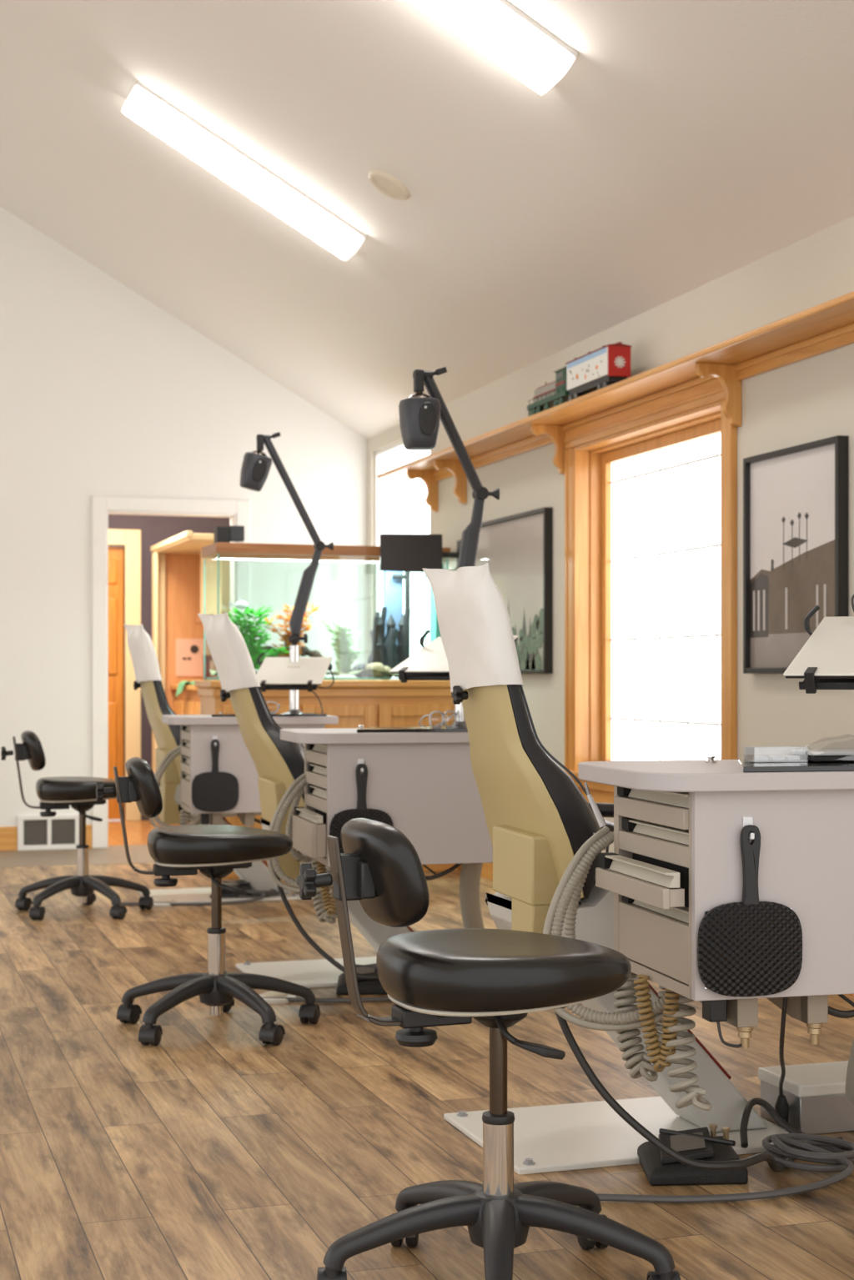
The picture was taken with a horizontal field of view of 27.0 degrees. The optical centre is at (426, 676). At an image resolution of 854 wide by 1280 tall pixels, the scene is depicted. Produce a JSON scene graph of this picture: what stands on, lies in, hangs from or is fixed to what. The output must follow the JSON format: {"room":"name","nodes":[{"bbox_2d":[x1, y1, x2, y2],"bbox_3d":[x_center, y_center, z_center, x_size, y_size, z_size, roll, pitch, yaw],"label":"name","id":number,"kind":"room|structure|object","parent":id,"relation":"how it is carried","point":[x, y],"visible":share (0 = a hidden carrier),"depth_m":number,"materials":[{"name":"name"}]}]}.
{"room":"dental clinic","nodes":[
{"label":"dental clinic","id":0,"kind":"room"},
{"bbox_2d":[0,844,154,868],"bbox_3d":[-3.138,1.099,10.063,6.460,0.101,1.080,0,0,-18],"label":"floor tile","id":1,"kind":"structure","parent":0,"point":[138,853],"depth_m":10.33,"materials":[{"name":"beige tile"}]},
{"bbox_2d":[108,818,180,845],"bbox_3d":[-2.415,1.100,12.712,4.000,0.100,3.520,0,0,-18],"label":"floor","id":2,"kind":"structure","parent":0,"point":[138,831],"depth_m":12.00,"materials":[{"name":"brown wood"}]},
{"bbox_2d":[150,530,230,823],"bbox_3d":[-1.351,0.058,12.230,0.870,1.985,1.450,0,0,-18],"label":"hutch","id":3,"kind":"object","parent":2,"relation":"on","point":[177,561],"visible":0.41,"depth_m":12.71,"materials":[{"name":"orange wood"}]},
{"bbox_2d":[175,638,214,676],"bbox_3d":[-1.672,-0.135,12.818,0.280,0.270,0.010,0,0,-18],"label":"notice sheet","id":4,"kind":"object","parent":3,"relation":"attached to","point":[189,652],"visible":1,"depth_m":12.81,"materials":[{"name":"brown paper"}]},
{"bbox_2d":[195,613,230,623],"bbox_3d":[-1.234,-0.390,12.126,0.550,0.040,0.800,0,0,-18],"label":"shelf","id":5,"kind":"object","parent":3,"relation":"attached to","point":[198,619],"depth_m":12.30,"materials":[{"name":"wood"}]},
{"bbox_2d":[108,514,230,820],"bbox_3d":[-2.559,-0.250,12.834,3.800,2.600,0.100,0,0,-18],"label":"wall","id":6,"kind":"structure","parent":0,"point":[155,529],"depth_m":12.95,"materials":[{"name":"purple paint"}]},
{"bbox_2d":[108,546,123,819],"bbox_3d":[-2.384,0.045,12.889,0.368,1.990,0.081,0,0,-18],"label":"door","id":7,"kind":"structure","parent":6,"relation":"in","point":[115,554],"depth_m":12.92,"materials":[{"name":"orange wood"}]},
{"bbox_2d":[108,528,140,821],"bbox_3d":[-2.358,-0.007,12.835,0.585,2.115,0.020,0,0,-18],"label":"trim","id":8,"kind":"structure","parent":6,"relation":"attached to","point":[131,539],"depth_m":12.89,"materials":[{"name":"beige"}]},
{"bbox_2d":[0,205,366,844],"bbox_3d":[-3.380,-1.127,10.489,6.260,4.354,0.120,0,0,-18],"label":"wall","id":9,"kind":"structure","parent":0,"point":[104,391],"depth_m":10.85,"materials":[{"name":"white paint"}]},
{"bbox_2d":[0,824,91,851],"bbox_3d":[-3.359,0.978,10.424,6.260,0.145,0.016,0,0,-18],"label":"baseboard","id":10,"kind":"structure","parent":9,"relation":"attached to","point":[8,835],"depth_m":10.69,"materials":[{"name":"brown wood"}]},
{"bbox_2d":[17,813,79,850],"bbox_3d":[-2.287,0.944,10.768,0.377,0.212,0.020,0,0,-18],"label":"air vent","id":11,"kind":"object","parent":9,"relation":"in","point":[34,831],"visible":0.88,"depth_m":10.76,"materials":[{"name":"white"}]},
{"bbox_2d":[23,819,47,845],"bbox_3d":[-2.367,0.944,10.745,0.141,0.152,0.011,0,0,-18],"label":"grille","id":12,"kind":"object","parent":11,"relation":"attached to","point":[35,831],"depth_m":10.75,"materials":[{"name":"grey metal"}]},
{"bbox_2d":[51,818,75,844],"bbox_3d":[-2.210,0.944,10.796,0.142,0.152,0.011,0,0,-18],"label":"grille","id":13,"kind":"object","parent":11,"relation":"attached to","point":[62,830],"depth_m":10.80,"materials":[{"name":"grey metal"}]},
{"bbox_2d":[91,496,250,848],"bbox_3d":[-1.597,-0.025,11.059,0.979,2.151,0.148,0,0,-18],"label":"trim","id":14,"kind":"structure","parent":9,"relation":"attached to","point":[238,511],"depth_m":10.86,"materials":[{"name":"white wood"}]},
{"bbox_2d":[0,0,853,439],"bbox_3d":[-1.791,-2.470,5.559,6.660,1.909,10.480,0,0,-18],"label":"ceiling","id":15,"kind":"structure","parent":0,"point":[684,145],"depth_m":7.26,"materials":[{"name":"white paint"}]},
{"bbox_2d":[120,80,366,261],"bbox_3d":[-0.838,-2.286,8.120,1.094,0.677,0.270,0,0,-18],"label":"strip light","id":16,"kind":"object","parent":15,"relation":"hanging from","point":[143,105],"visible":1,"depth_m":8.04,"materials":[{"name":"white plastic"}]},
{"bbox_2d":[368,170,409,200],"bbox_3d":[-0.160,-2.072,7.502,0.173,0.104,0.196,0,0,-18],"label":"ceiling speaker","id":17,"kind":"object","parent":15,"relation":"attached to","point":[384,183],"visible":1,"depth_m":7.48,"materials":[{"name":"beige plastic"}]},
{"bbox_2d":[373,175,402,196],"bbox_3d":[-0.162,-2.069,7.502,0.128,0.077,0.144,0,0,-18],"label":"grille","id":18,"kind":"object","parent":17,"relation":"attached to","point":[389,186],"depth_m":7.49,"materials":[{"name":"beige"}]},
{"bbox_2d":[409,0,578,95],"bbox_3d":[-0.069,-2.286,5.735,1.094,0.677,0.270,0,0,-18],"label":"strip light","id":19,"kind":"object","parent":15,"relation":"hanging from","point":[499,30],"visible":1,"depth_m":5.77,"materials":[{"name":"white plastic"}]},
{"bbox_2d":[0,863,853,1279],"bbox_3d":[-1.530,1.100,5.075,6.460,0.100,9.400,0,0,-18],"label":"floor","id":20,"kind":"structure","parent":0,"point":[212,1151],"depth_m":4.22,"materials":[{"name":"brown wood"}]},
{"bbox_2d":[0,730,153,919],"bbox_3d":[-1.554,0.644,7.902,0.582,0.810,0.602,0,0,12],"label":"stool","id":21,"kind":"object","parent":20,"relation":"on","point":[60,792],"visible":0.93,"depth_m":7.79,"materials":[{"name":"black leather"}]},
{"bbox_2d":[133,680,210,903],"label":"dental chair","id":22,"kind":"object","parent":20,"relation":"on","point":[168,737],"depth_m":8.26,"materials":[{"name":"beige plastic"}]},
{"bbox_2d":[124,624,162,683],"bbox_3d":[-1.332,-0.105,8.387,0.143,0.290,0.375,0,0,-18],"label":"headrest cover","id":23,"kind":"object","parent":22,"relation":"on","point":[144,660],"visible":0.94,"depth_m":8.23,"materials":[{"name":"white paper"}]},
{"bbox_2d":[152,680,180,754],"bbox_3d":[-1.234,0.143,8.407,0.268,0.665,0.500,-1,0,-18],"label":"cushion","id":24,"kind":"object","parent":22,"relation":"on","point":[168,737],"depth_m":8.25,"materials":[{"name":"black leather"}]},
{"bbox_2d":[119,886,279,905],"bbox_3d":[-1.000,1.019,8.288,0.839,0.059,0.366,0,0,-43],"label":"coiled cable","id":25,"kind":"object","parent":20,"relation":"on","point":[259,895],"visible":0.72,"depth_m":8.22,"materials":[{"name":"grey plastic"}]},
{"bbox_2d":[95,757,320,1045],"bbox_3d":[-0.650,0.644,5.295,0.582,0.810,0.602,0,0,15],"label":"stool","id":26,"kind":"object","parent":20,"relation":"on","point":[215,850],"visible":1,"depth_m":5.19,"materials":[{"name":"black leather"}]},
{"bbox_2d":[116,1003,141,1020],"bbox_3d":[-0.900,1.006,5.375,0.047,0.056,0.065,0,0,26],"label":"caster","id":27,"kind":"object","parent":26,"relation":"attached to","point":[126,1011],"depth_m":5.35,"materials":[{"name":"black plastic"}]},
{"bbox_2d":[138,1022,162,1042],"bbox_3d":[-0.786,1.006,5.054,0.047,0.056,0.065,0,0,14],"label":"caster","id":28,"kind":"object","parent":26,"relation":"attached to","point":[148,1032],"depth_m":5.03,"materials":[{"name":"black plastic"}]},
{"bbox_2d":[258,1021,285,1042],"bbox_3d":[-0.441,1.006,5.064,0.047,0.056,0.065,0,0,27],"label":"caster","id":29,"kind":"object","parent":26,"relation":"attached to","point":[269,1031],"depth_m":5.04,"materials":[{"name":"black plastic"}]},
{"bbox_2d":[161,712,338,827],"bbox_3d":[-0.792,0.557,7.959,0.769,0.794,0.668,0,0,-14],"label":"base cabinet","id":30,"kind":"object","parent":20,"relation":"on","point":[198,731],"visible":0.34,"depth_m":7.64,"materials":[{"name":"white plastic"}]},
{"bbox_2d":[191,739,238,812],"bbox_3d":[-0.906,0.425,7.603,0.202,0.310,0.015,0,0,-14],"label":"mirror","id":31,"kind":"object","parent":30,"relation":"hanging from","point":[215,790],"visible":1,"depth_m":7.59,"materials":[{"name":"black plastic"}]},
{"bbox_2d":[161,714,338,725],"bbox_3d":[-0.793,0.191,7.863,0.723,0.034,0.483,0,0,-14],"label":"countertop","id":32,"kind":"structure","parent":30,"relation":"on","point":[181,720],"depth_m":7.66,"materials":[{"name":"white laminate"}]},
{"bbox_2d":[240,431,333,713],"bbox_3d":[-0.613,-0.448,7.793,0.411,1.241,0.124,0,0,-18],"label":"lamp","id":33,"kind":"object","parent":32,"relation":"on","point":[256,465],"visible":0.98,"depth_m":7.79,"materials":[{"name":"black metal"}]},
{"bbox_2d":[256,652,332,692],"bbox_3d":[-0.591,-0.020,7.695,0.319,0.172,0.306,0,0,6],"label":"table","id":34,"kind":"object","parent":33,"relation":"attached to","point":[274,673],"visible":0.94,"depth_m":7.66,"materials":[{"name":"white plastic"}]},
{"bbox_2d":[221,812,281,901],"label":"dental chair","id":35,"kind":"object","parent":20,"relation":"on","point":[256,875],"depth_m":8.42,"materials":[{"name":"white plastic"}]},
{"bbox_2d":[220,686,342,990],"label":"dental chair","id":36,"kind":"object","parent":20,"relation":"on","point":[278,764],"depth_m":6.06,"materials":[{"name":"beige plastic"}]},
{"bbox_2d":[196,612,260,692],"bbox_3d":[-0.679,-0.081,6.165,0.170,0.283,0.375,0,0,-18],"label":"headrest cover","id":37,"kind":"object","parent":36,"relation":"on","point":[231,657],"visible":0.98,"depth_m":6.02,"materials":[{"name":"white paper"}]},
{"bbox_2d":[248,686,304,801],"bbox_3d":[-0.557,0.152,6.192,0.268,0.665,0.500,-7,2,-18],"label":"cushion","id":38,"kind":"object","parent":36,"relation":"on","point":[278,762],"depth_m":6.03,"materials":[{"name":"black leather"}]},
{"bbox_2d":[194,679,458,878],"bbox_3d":[-0.537,0.535,9.593,1.362,1.030,0.470,0,0,-18],"label":"base cabinet","id":39,"kind":"object","parent":20,"relation":"on","point":[367,703],"visible":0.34,"depth_m":9.44,"materials":[{"name":"brown wood"}]},
{"bbox_2d":[201,542,450,679],"bbox_3d":[-0.545,-0.338,9.606,1.283,0.714,0.408,0,0,-18],"label":"aquarium","id":40,"kind":"object","parent":39,"relation":"on","point":[393,580],"visible":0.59,"depth_m":9.61,"materials":[{"name":"clear glass"}]},
{"bbox_2d":[214,525,244,542],"bbox_3d":[-1.044,-0.733,9.403,0.150,0.126,0.100,0,0,-18],"label":"box","id":41,"kind":"object","parent":40,"relation":"attached to","point":[229,534],"visible":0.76,"depth_m":9.38,"materials":[{"name":"black plastic"}]},
{"bbox_2d":[209,668,397,677],"bbox_3d":[-0.545,-0.017,9.606,1.225,0.045,0.350,0,0,-18],"label":"gravel bed","id":42,"kind":"object","parent":40,"relation":"in","point":[364,673],"visible":0.3,"depth_m":9.54,"materials":[{"name":"white gravel"}]},
{"bbox_2d":[228,605,289,669],"bbox_3d":[-0.910,-0.193,9.433,0.388,0.366,0.158,0,0,-18],"label":"plant","id":43,"kind":"object","parent":42,"relation":"on","point":[254,650],"visible":0.59,"depth_m":9.41,"materials":[{"name":"green plant"}]},
{"bbox_2d":[264,602,321,657],"bbox_3d":[-0.720,-0.203,9.533,0.322,0.386,0.161,0,0,-18],"label":"plant","id":44,"kind":"object","parent":42,"relation":"on","point":[285,636],"visible":0.41,"depth_m":9.52,"materials":[{"name":"orange plant"}]},
{"bbox_2d":[319,618,363,672],"bbox_3d":[-0.452,-0.159,9.540,0.226,0.298,0.127,0,0,-39],"label":"plant","id":45,"kind":"object","parent":42,"relation":"on","point":[343,650],"visible":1,"depth_m":9.52,"materials":[{"name":"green plant"}]},
{"bbox_2d":[352,607,410,679],"bbox_3d":[-0.218,-0.181,9.716,0.384,0.401,0.150,0,0,-18],"label":"ornament","id":46,"kind":"object","parent":42,"relation":"on","point":[385,651],"visible":0.59,"depth_m":9.67,"materials":[{"name":"grey stone"}]},
{"bbox_2d":[273,868,379,979],"bbox_3d":[-0.120,0.798,5.917,0.754,0.499,0.280,0,0,-24],"label":"cable","id":47,"kind":"object","parent":20,"relation":"on","point":[308,939],"visible":0.32,"depth_m":5.78,"materials":[{"name":"grey plastic"}]},
{"bbox_2d":[261,996,391,1002],"bbox_3d":[-0.151,1.019,5.883,0.839,0.059,0.366,0,0,-43],"label":"coiled cable","id":48,"kind":"object","parent":20,"relation":"on","point":[385,998],"visible":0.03,"depth_m":5.71,"materials":[{"name":"grey plastic"}]},
{"bbox_2d":[336,963,387,994],"bbox_3d":[-0.197,1.006,5.954,0.206,0.089,0.203,0,0,-1],"label":"foot pedal","id":49,"kind":"object","parent":20,"relation":"on","point":[365,986],"visible":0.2,"depth_m":5.87,"materials":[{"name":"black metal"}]},
{"bbox_2d":[346,900,413,964],"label":"dental chair","id":50,"kind":"object","parent":20,"relation":"on","point":[375,933],"depth_m":6.20,"materials":[{"name":"white plastic"}]},
{"bbox_2d":[280,724,492,928],"bbox_3d":[-0.088,0.557,5.838,0.769,0.794,0.668,0,0,-14],"label":"base cabinet","id":51,"kind":"object","parent":20,"relation":"on","point":[425,782],"visible":0.69,"depth_m":5.55,"materials":[{"name":"white plastic"}]},
{"bbox_2d":[285,787,314,862],"bbox_3d":[-0.406,0.473,5.931,0.140,0.298,0.045,0,0,-18],"label":"hose","id":52,"kind":"object","parent":51,"relation":"hanging from","point":[295,854],"visible":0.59,"depth_m":5.90,"materials":[{"name":"beige plastic"}]},
{"bbox_2d":[266,773,332,893],"bbox_3d":[-0.384,0.506,5.756,0.178,0.395,0.252,0,0,-36],"label":"air hose","id":53,"kind":"object","parent":51,"relation":"hanging from","point":[298,780],"visible":0.53,"depth_m":5.80,"materials":[{"name":"beige"}]},
{"bbox_2d":[271,778,331,888],"bbox_3d":[-0.370,0.505,5.757,0.179,0.374,0.256,0,0,-37],"label":"hose","id":54,"kind":"object","parent":51,"relation":"hanging from","point":[297,789],"visible":0.45,"depth_m":5.80,"materials":[{"name":"beige plastic"}]},
{"bbox_2d":[298,815,326,857],"bbox_3d":[-0.370,0.508,5.673,0.032,0.101,0.355,0,0,-14],"label":"drawer","id":55,"kind":"object","parent":51,"relation":"on","point":[312,830],"depth_m":5.50,"materials":[{"name":"grey plastic"}]},
{"bbox_2d":[311,859,337,923],"bbox_3d":[-0.319,0.697,5.771,0.149,0.208,0.076,0,0,34],"label":"lead","id":56,"kind":"object","parent":51,"relation":"hanging from","point":[316,903],"visible":0.3,"depth_m":5.76,"materials":[{"name":"beige plastic"}]},
{"bbox_2d":[316,860,336,915],"bbox_3d":[-0.308,0.669,5.650,0.100,0.182,0.041,0,0,38],"label":"lead","id":57,"kind":"object","parent":51,"relation":"hanging from","point":[324,890],"visible":0.49,"depth_m":5.65,"materials":[{"name":"brown"}]},
{"bbox_2d":[329,763,393,853],"bbox_3d":[-0.202,0.425,5.483,0.202,0.310,0.015,0,0,-14],"label":"mirror","id":58,"kind":"object","parent":51,"relation":"hanging from","point":[339,819],"visible":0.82,"depth_m":5.47,"materials":[{"name":"black plastic"}]},
{"bbox_2d":[280,727,469,743],"bbox_3d":[-0.089,0.191,5.743,0.723,0.034,0.483,0,0,-14],"label":"countertop","id":59,"kind":"structure","parent":51,"relation":"on","point":[337,735],"depth_m":5.50,"materials":[{"name":"white laminate"}]},
{"bbox_2d":[356,726,467,732],"bbox_3d":[-0.003,0.168,5.652,0.500,0.011,0.250,0,0,-14],"label":"tray","id":60,"kind":"object","parent":59,"relation":"on","point":[404,729],"visible":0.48,"depth_m":5.53,"materials":[{"name":"black plastic"}]},
{"bbox_2d":[398,366,499,727],"bbox_3d":[0.058,-0.395,5.627,0.148,1.136,0.421,0,0,36],"label":"lamp","id":61,"kind":"object","parent":59,"relation":"on","point":[420,414],"visible":0.63,"depth_m":5.54,"materials":[{"name":"black metal"}]},
{"bbox_2d":[389,629,518,682],"bbox_3d":[0.077,-0.066,5.626,0.319,0.172,0.306,0,0,32],"label":"table","id":62,"kind":"object","parent":61,"relation":"attached to","point":[430,662],"visible":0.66,"depth_m":5.58,"materials":[{"name":"plastic"}]},
{"bbox_2d":[398,673,450,680],"bbox_3d":[0.083,-0.038,5.618,0.250,0.100,0.253,0,0,32],"label":"metal tray","id":63,"kind":"object","parent":62,"relation":"on","point":[402,676],"depth_m":5.54,"materials":[{"name":"black metal"}]},
{"bbox_2d":[296,818,680,1279],"bbox_3d":[0.082,0.644,3.042,0.626,0.810,0.597,0,0,-21],"label":"stool","id":64,"kind":"object","parent":20,"relation":"on","point":[494,977],"visible":1,"depth_m":2.95,"materials":[{"name":"black leather"}]},
{"bbox_2d":[316,1265,346,1279],"bbox_3d":[-0.159,1.006,2.977,0.047,0.056,0.065,0,0,-6],"label":"caster","id":65,"kind":"object","parent":64,"relation":"attached to","point":[328,1272],"depth_m":2.95,"materials":[{"name":"black plastic"}]},
{"bbox_2d":[443,684,788,1174],"bbox_3d":[0.722,0.430,4.172,1.387,1.240,0.585,0,0,-18],"label":"dental chair","id":66,"kind":"object","parent":20,"relation":"on","point":[537,817],"visible":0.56,"depth_m":3.93,"materials":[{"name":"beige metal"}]},
{"bbox_2d":[422,562,523,692],"bbox_3d":[0.112,-0.107,3.987,0.141,0.290,0.375,0,0,-18],"label":"headrest cover","id":67,"kind":"object","parent":66,"relation":"on","point":[474,620],"visible":0.97,"depth_m":3.86,"materials":[{"name":"white paper"}]},
{"bbox_2d":[506,684,601,898],"bbox_3d":[0.208,0.142,4.007,0.268,0.665,0.500,0,0,-18],"label":"cushion","id":68,"kind":"object","parent":66,"relation":"on","point":[549,819],"depth_m":3.83,"materials":[{"name":"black leather"}]},
{"bbox_2d":[637,1124,747,1185],"bbox_3d":[0.560,1.006,3.760,0.206,0.089,0.203,0,0,-1],"label":"foot pedal","id":69,"kind":"object","parent":20,"relation":"on","point":[660,1169],"visible":0.96,"depth_m":3.70,"materials":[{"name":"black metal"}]},
{"bbox_2d":[555,1012,843,1172],"bbox_3d":[0.636,0.798,3.702,0.754,0.499,0.280,0,0,-24],"label":"cable","id":70,"kind":"object","parent":20,"relation":"on","point":[759,1157],"visible":0.68,"depth_m":3.56,"materials":[{"name":"grey plastic"}]},
{"bbox_2d":[577,755,853,1104],"bbox_3d":[0.699,0.557,3.578,0.769,0.794,0.668,0,0,-14],"label":"base cabinet","id":71,"kind":"object","parent":20,"relation":"on","point":[675,858],"visible":0.93,"depth_m":3.27,"materials":[{"name":"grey laminate"}]},
{"bbox_2d":[563,833,595,938],"bbox_3d":[0.346,0.473,3.694,0.140,0.298,0.045,0,0,-18],"label":"hose","id":72,"kind":"object","parent":71,"relation":"hanging from","point":[569,921],"visible":0.3,"depth_m":3.66,"materials":[{"name":"beige plastic"}]},
{"bbox_2d":[550,831,671,1024],"bbox_3d":[0.383,0.505,3.520,0.179,0.374,0.256,0,0,-37],"label":"hose","id":73,"kind":"object","parent":71,"relation":"hanging from","point":[617,1018],"visible":0.71,"depth_m":3.56,"materials":[{"name":"beige plastic"}]},
{"bbox_2d":[542,826,681,1030],"bbox_3d":[0.369,0.506,3.519,0.178,0.395,0.252,0,0,-36],"label":"air hose","id":74,"kind":"object","parent":71,"relation":"hanging from","point":[579,855],"visible":0.59,"depth_m":3.57,"materials":[{"name":"beige plastic"}]},
{"bbox_2d":[607,868,684,907],"bbox_3d":[0.412,0.404,3.411,0.032,0.032,0.355,0,0,-14],"label":"drawer","id":75,"kind":"object","parent":71,"relation":"on","point":[645,887],"depth_m":3.32,"materials":[{"name":"grey plastic"}]},
{"bbox_2d":[612,971,680,1081],"bbox_3d":[0.433,0.697,3.534,0.149,0.208,0.076,0,0,34],"label":"lead","id":76,"kind":"object","parent":71,"relation":"hanging from","point":[640,1065],"visible":0.48,"depth_m":3.53,"materials":[{"name":"beige plastic"}]},
{"bbox_2d":[633,974,679,1072],"bbox_3d":[0.444,0.669,3.413,0.100,0.182,0.041,0,0,38],"label":"lead","id":77,"kind":"object","parent":71,"relation":"hanging from","point":[659,1051],"visible":0.93,"depth_m":3.41,"materials":[{"name":"brown plastic"}]},
{"bbox_2d":[629,797,688,808],"bbox_3d":[0.451,0.260,3.421,0.032,0.032,0.355,0,0,-14],"label":"tray","id":78,"kind":"object","parent":71,"relation":"on","point":[634,802],"depth_m":3.38,"materials":[{"name":"white plastic"}]},
{"bbox_2d":[630,903,688,923],"bbox_3d":[0.461,0.508,3.423,0.032,0.101,0.355,0,0,-14],"label":"tray","id":79,"kind":"object","parent":71,"relation":"on","point":[640,913],"depth_m":3.42,"materials":[{"name":"white plastic"}]},
{"bbox_2d":[630,831,688,845],"bbox_3d":[0.461,0.330,3.423,0.032,0.032,0.355,0,0,-14],"label":"tray","id":80,"kind":"object","parent":71,"relation":"on","point":[637,838],"depth_m":3.41,"materials":[{"name":"white plastic"}]},
{"bbox_2d":[665,991,712,1110],"bbox_3d":[0.496,0.701,3.396,0.081,0.248,0.099,0,0,-18],"label":"lead","id":81,"kind":"object","parent":71,"relation":"hanging from","point":[693,1096],"visible":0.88,"depth_m":3.38,"materials":[{"name":"beige"}]},
{"bbox_2d":[577,759,853,792],"bbox_3d":[0.699,0.191,3.482,0.723,0.034,0.483,0,0,-14],"label":"countertop","id":82,"kind":"structure","parent":71,"relation":"on","point":[693,775],"depth_m":3.24,"materials":[{"name":"white laminate"}]},
{"bbox_2d":[737,759,853,772],"bbox_3d":[0.784,0.168,3.392,0.500,0.011,0.250,0,0,-14],"label":"tray","id":83,"kind":"object","parent":82,"relation":"on","point":[746,766],"visible":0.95,"depth_m":3.25,"materials":[{"name":"black"}]},
{"bbox_2d":[790,748,853,762],"bbox_3d":[0.814,0.137,3.437,0.200,0.051,0.120,0,0,-14],"label":"packet","id":84,"kind":"object","parent":83,"relation":"on","point":[827,755],"visible":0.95,"depth_m":3.38,"materials":[{"name":"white plastic"}]},
{"bbox_2d":[850,593,853,612],"bbox_3d":[0.980,-0.378,3.229,0.168,1.101,0.610,0,0,-36],"label":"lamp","id":85,"kind":"object","parent":82,"relation":"on","point":[852,596],"visible":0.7,"depth_m":3.43,"materials":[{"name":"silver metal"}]},
{"bbox_2d":[783,604,853,693],"bbox_3d":[0.848,-0.054,3.346,0.319,0.172,0.306,0,0,27],"label":"table","id":86,"kind":"object","parent":85,"relation":"attached to","point":[825,661],"visible":1,"depth_m":3.32,"materials":[{"name":"white plastic"}]},
{"bbox_2d":[798,678,853,689],"bbox_3d":[0.855,-0.026,3.339,0.250,0.100,0.253,0,0,27],"label":"metal tray","id":87,"kind":"object","parent":86,"relation":"on","point":[817,684],"depth_m":3.26,"materials":[{"name":"black metal"}]},
{"bbox_2d":[702,999,742,1048],"bbox_3d":[0.548,0.636,3.294,0.066,0.098,0.052,0,0,-18],"label":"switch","id":88,"kind":"object","parent":71,"relation":"attached to","point":[730,1011],"depth_m":3.28,"materials":[{"name":"grey plastic"}]},
{"bbox_2d":[697,824,802,996],"bbox_3d":[0.586,0.425,3.223,0.202,0.310,0.015,0,0,-14],"label":"mirror","id":89,"kind":"object","parent":71,"relation":"hanging from","point":[750,946],"visible":1,"depth_m":3.21,"materials":[{"name":"black plastic"}]},
{"bbox_2d":[778,996,788,1099],"bbox_3d":[0.742,0.781,3.713,0.016,0.392,0.770,0,0,11],"label":"power cable","id":90,"kind":"object","parent":71,"relation":"hanging from","point":[785,999],"visible":0.94,"depth_m":3.40,"materials":[{"name":"grey plastic"}]},
{"bbox_2d":[596,1119,853,1203],"bbox_3d":[0.643,1.019,3.712,0.839,0.059,0.366,0,0,-43],"label":"coiled cable","id":91,"kind":"object","parent":20,"relation":"on","point":[821,1149],"visible":0.93,"depth_m":3.73,"materials":[{"name":"grey plastic"}]},
{"bbox_2d":[739,1097,850,1150],"bbox_3d":[0.870,1.002,3.981,0.364,0.092,0.160,0,0,-1],"label":"lead","id":92,"kind":"object","parent":20,"relation":"on","point":[744,1123],"visible":0.74,"depth_m":4.00,"materials":[{"name":"grey rubber"}]},
{"bbox_2d":[757,1060,853,1134],"bbox_3d":[0.996,0.991,4.203,0.375,0.117,0.200,0,0,-18],"label":"junction box","id":93,"kind":"object","parent":20,"relation":"on","point":[815,1093],"visible":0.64,"depth_m":4.09,"materials":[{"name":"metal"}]},
{"bbox_2d":[366,215,853,853],"bbox_3d":[1.283,-0.233,6.549,0.200,2.565,10.480,0,0,-18],"label":"wall","id":94,"kind":"structure","parent":0,"point":[810,399],"depth_m":6.61,"materials":[{"name":"beige paint"}]},
{"bbox_2d":[374,440,429,679],"bbox_3d":[-0.111,-0.438,10.744,0.080,1.975,1.200,0,0,-18],"label":"window","id":95,"kind":"structure","parent":94,"relation":"in","point":[400,506],"depth_m":10.82,"materials":[{"name":"white glass"}]},
{"bbox_2d":[379,533,461,572],"bbox_3d":[-0.023,-0.652,9.467,0.494,0.205,0.116,0,0,-18],"label":"wall monitor","id":96,"kind":"object","parent":94,"relation":"attached to","point":[398,552],"visible":0.73,"depth_m":9.39,"materials":[{"name":"grey plastic"}]},
{"bbox_2d":[475,506,552,673],"bbox_3d":[0.407,-0.404,8.873,0.041,0.783,1.079,0,0,-18],"label":"framed picture","id":97,"kind":"object","parent":94,"relation":"attached to","point":[517,549],"visible":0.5,"depth_m":8.62,"materials":[{"name":"black"}]},
{"bbox_2d":[376,291,853,511],"bbox_3d":[1.159,-1.052,6.241,0.225,0.252,8.770,0,0,-18],"label":"shelf","id":98,"kind":"object","parent":94,"relation":"attached to","point":[827,326],"visible":1,"depth_m":6.91,"materials":[{"name":"brown wood"}]},
{"bbox_2d":[527,366,568,416],"bbox_3d":[0.575,-1.266,7.949,0.104,0.175,0.470,0,0,-18],"label":"locomotive","id":99,"kind":"object","parent":98,"relation":"on","point":[547,396],"visible":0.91,"depth_m":7.89,"materials":[{"name":"green metal"}]},
{"bbox_2d":[534,381,556,401],"bbox_3d":[0.567,-1.272,7.973,0.080,0.065,0.280,0,0,-18],"label":"toy train","id":100,"kind":"object","parent":99,"relation":"attached to","point":[546,393],"depth_m":7.94,"materials":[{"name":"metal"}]},
{"bbox_2d":[565,341,631,401],"bbox_3d":[0.719,-1.274,7.500,0.108,0.189,0.470,0,0,-18],"label":"toy boxcar","id":101,"kind":"object","parent":98,"relation":"on","point":[609,364],"visible":0.98,"depth_m":7.37,"materials":[{"name":"white"}]},
{"bbox_2d":[563,378,737,803],"bbox_3d":[0.954,-0.279,7.408,0.200,1.698,1.657,0,0,-18],"label":"window","id":102,"kind":"structure","parent":94,"relation":"in","point":[650,488],"depth_m":7.61,"materials":[{"name":"brown wood"}]},
{"bbox_2d":[742,435,848,673],"bbox_3d":[1.273,-0.403,6.184,0.041,0.785,0.658,0,0,-18],"label":"framed picture","id":103,"kind":"object","parent":94,"relation":"attached to","point":[795,498],"visible":0.88,"depth_m":6.20,"materials":[{"name":"black"}]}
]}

